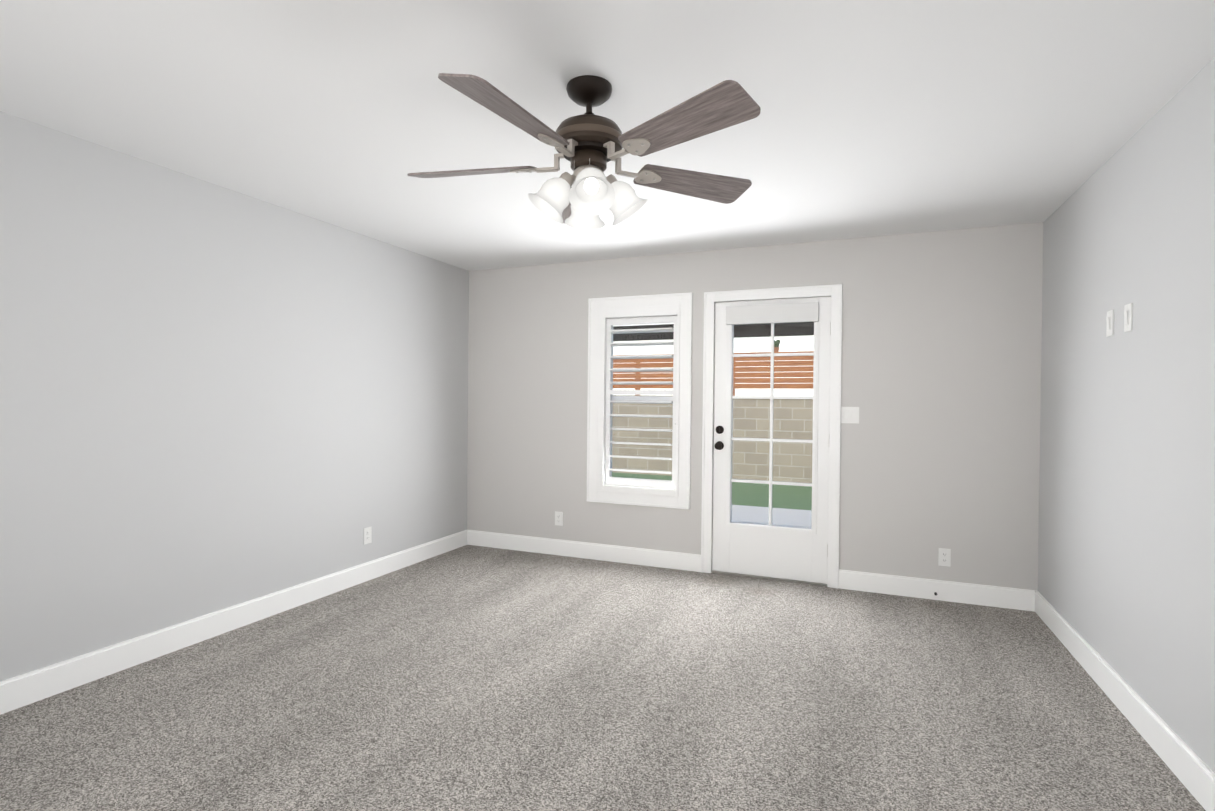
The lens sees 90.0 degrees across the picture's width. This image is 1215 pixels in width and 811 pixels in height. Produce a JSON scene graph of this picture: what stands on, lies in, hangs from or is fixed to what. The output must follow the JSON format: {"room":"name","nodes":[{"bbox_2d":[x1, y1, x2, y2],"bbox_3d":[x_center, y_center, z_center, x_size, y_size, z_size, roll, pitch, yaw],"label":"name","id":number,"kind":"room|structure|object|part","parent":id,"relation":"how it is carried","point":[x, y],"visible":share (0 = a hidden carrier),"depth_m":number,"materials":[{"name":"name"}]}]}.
{"room":"empty bedroom","nodes":[
{"label":"empty bedroom","id":0,"kind":"room"},
{"bbox_2d":[0,111,468,680],"bbox_3d":[-2.295,0.029,3.064,0.150,2.440,5.470,1,1,22],"label":"wall","id":1,"kind":"structure","parent":0,"point":[214,397],"depth_m":3.17,"materials":[{"name":"grey paint"}]},
{"bbox_2d":[0,530,467,714],"bbox_3d":[-2.229,1.185,3.042,0.016,0.130,5.169,1,1,22],"label":"baseboard","id":2,"kind":"structure","parent":1,"relation":"attached to","point":[22,690],"depth_m":3.17,"materials":[{"name":"white wood"}]},
{"bbox_2d":[364,526,371,544],"bbox_3d":[-1.706,0.925,4.324,0.008,0.115,0.070,1,1,22],"label":"electrical outlet","id":3,"kind":"object","parent":1,"relation":"attached to","point":[367,535],"visible":1,"depth_m":4.32,"materials":[{"name":"white plastic"}]},
{"bbox_2d":[0,545,1205,810],"bbox_3d":[-0.257,1.327,2.236,4.580,0.100,5.470,1,1,22],"label":"floor","id":4,"kind":"structure","parent":0,"point":[470,677],"depth_m":2.54,"materials":[{"name":"carpet"}]},
{"bbox_2d":[0,0,1214,270],"bbox_3d":[-0.232,-1.213,2.216,4.580,0.100,5.470,1,1,22],"label":"ceiling","id":5,"kind":"structure","parent":0,"point":[874,118],"depth_m":2.31,"materials":[{"name":"white paint"}]},
{"bbox_2d":[407,73,760,229],"bbox_3d":[-0.098,-0.914,2.198,1.336,0.494,1.322,1,1,22],"label":"ceiling fan","id":6,"kind":"object","parent":5,"relation":"hanging from","point":[588,144],"visible":1,"depth_m":2.12,"materials":[{"name":"brown wood"}]},
{"bbox_2d":[467,222,1042,591],"bbox_3d":[0.762,0.046,4.688,4.280,2.440,0.150,1,1,22],"label":"wall","id":7,"kind":"structure","parent":0,"point":[941,370],"depth_m":4.18,"materials":[{"name":"grey paint"}]},
{"bbox_2d":[555,511,562,525],"bbox_3d":[-0.408,0.947,5.084,0.070,0.115,0.008,1,1,22],"label":"electrical outlet","id":8,"kind":"object","parent":7,"relation":"attached to","point":[559,518],"visible":1,"depth_m":5.08,"materials":[{"name":"white plastic"}]},
{"bbox_2d":[467,530,700,571],"bbox_3d":[-0.264,1.189,5.022,2.121,0.130,0.016,1,1,22],"label":"baseboard","id":9,"kind":"structure","parent":7,"relation":"attached to","point":[646,557],"depth_m":4.97,"materials":[{"name":"white wood"}]},
{"bbox_2d":[587,292,692,508],"bbox_3d":[0.266,-0.039,4.869,0.862,1.656,0.170,1,1,22],"label":"window","id":10,"kind":"structure","parent":7,"relation":"in","point":[601,310],"depth_m":4.85,"materials":[{"name":"white"}]},
{"bbox_2d":[605,316,676,488],"bbox_3d":[0.269,-0.028,4.830,0.597,1.342,0.108,1,1,22],"label":"window shutter","id":11,"kind":"object","parent":10,"relation":"attached to","point":[639,482],"visible":1,"depth_m":4.81,"materials":[{"name":"white plastic"}]},
{"bbox_3d":[0.309,-0.030,4.926,0.658,1.398,0.032,1,1,22],"label":"window sash","id":12,"kind":"part","parent":10,"relation":"part of","materials":[{"name":"clear glass"}]},
{"bbox_2d":[712,297,830,583],"bbox_3d":[1.191,0.243,4.451,0.834,2.036,0.127,1,1,22],"label":"door","id":13,"kind":"structure","parent":7,"relation":"in","point":[784,551],"depth_m":4.45,"materials":[{"name":"white wood"}]},
{"bbox_2d":[701,284,841,588],"bbox_3d":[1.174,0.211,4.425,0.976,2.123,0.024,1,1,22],"label":"door frame","id":14,"kind":"structure","parent":7,"relation":"attached to","point":[834,292],"depth_m":4.35,"materials":[{"name":"white wood"}]},
{"bbox_2d":[841,407,858,423],"bbox_3d":[1.686,0.067,4.222,0.116,0.115,0.013,1,1,22],"label":"light switch","id":15,"kind":"object","parent":7,"relation":"attached to","point":[849,414],"visible":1,"depth_m":4.22,"materials":[{"name":"white plastic"}]},
{"bbox_2d":[838,569,1034,611],"bbox_3d":[2.149,1.221,4.036,1.155,0.130,0.016,1,1,22],"label":"baseboard","id":16,"kind":"structure","parent":7,"relation":"attached to","point":[991,596],"depth_m":4.01,"materials":[{"name":"white wood"}]},
{"bbox_2d":[938,548,950,566],"bbox_3d":[2.224,1.002,4.008,0.070,0.115,0.008,1,1,22],"label":"electrical outlet","id":17,"kind":"object","parent":7,"relation":"attached to","point":[944,556],"visible":1,"depth_m":4.00,"materials":[{"name":"white plastic"}]},
{"bbox_2d":[1038,57,1214,772],"bbox_3d":[1.805,0.084,1.388,0.150,2.440,5.470,1,1,22],"label":"wall","id":18,"kind":"structure","parent":0,"point":[1126,564],"depth_m":2.46,"materials":[{"name":"grey paint"}]},
{"bbox_2d":[1106,310,1113,336],"bbox_3d":[2.288,-0.375,2.771,0.013,0.115,0.070,1,1,22],"label":"light switch","id":19,"kind":"object","parent":18,"relation":"attached to","point":[1110,323],"visible":0.98,"depth_m":2.76,"materials":[{"name":"white plastic"}]},
{"bbox_2d":[1035,590,1214,810],"bbox_3d":[1.717,1.238,1.429,0.016,0.130,5.169,1,1,22],"label":"baseboard","id":20,"kind":"structure","parent":18,"relation":"attached to","point":[1192,771],"depth_m":2.42,"materials":[{"name":"white wood"}]},
{"bbox_2d":[1124,303,1132,331],"bbox_3d":[2.212,-0.374,2.586,0.013,0.115,0.070,1,1,22],"label":"light switch","id":21,"kind":"object","parent":18,"relation":"attached to","point":[1128,314],"visible":1,"depth_m":2.58,"materials":[{"name":"white plastic"}]},
{"label":"outside","id":22,"kind":"structure","parent":0,"visible":0},
{"bbox_2d":[612,472,811,510],"bbox_3d":[7.706,1.326,22.084,28.000,0.095,30.400,1,1,22],"label":"turf","id":23,"kind":"structure","parent":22,"point":[780,495],"depth_m":9.11,"materials":[{"name":"green plant"}]},
{"bbox_2d":[612,395,812,482],"bbox_3d":[3.021,0.583,10.600,28.000,1.485,0.220,1,1,22],"label":"wall","id":24,"kind":"structure","parent":23,"relation":"on","point":[754,445],"depth_m":10.71,"materials":[{"name":"beige brick"}]},
{"bbox_2d":[613,351,813,395],"bbox_3d":[3.036,-0.545,10.600,28.000,0.768,0.160,1,1,22],"label":"fence","id":25,"kind":"object","parent":24,"relation":"on","point":[750,361],"depth_m":10.75,"materials":[{"name":"orange wood"}]},
{"bbox_2d":[774,340,780,351],"bbox_3d":[2.526,-1.049,10.812,2.448,0.222,0.120,1,1,22],"label":"plants","id":26,"kind":"object","parent":25,"relation":"on","point":[777,343],"depth_m":10.59,"materials":[{"name":"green plant"}]},
{"bbox_2d":[613,322,813,395],"bbox_3d":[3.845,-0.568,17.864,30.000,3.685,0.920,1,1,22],"label":"house","id":27,"kind":"structure","parent":23,"relation":"on","point":[650,337],"depth_m":17.27,"materials":[{"name":"white"}]},
{"bbox_2d":[732,505,811,527],"bbox_3d":[1.306,1.388,6.433,28.000,0.100,3.419,1,1,22],"label":"patio","id":28,"kind":"structure","parent":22,"point":[800,517],"depth_m":7.36,"materials":[{"name":"grey concrete"}]}
]}

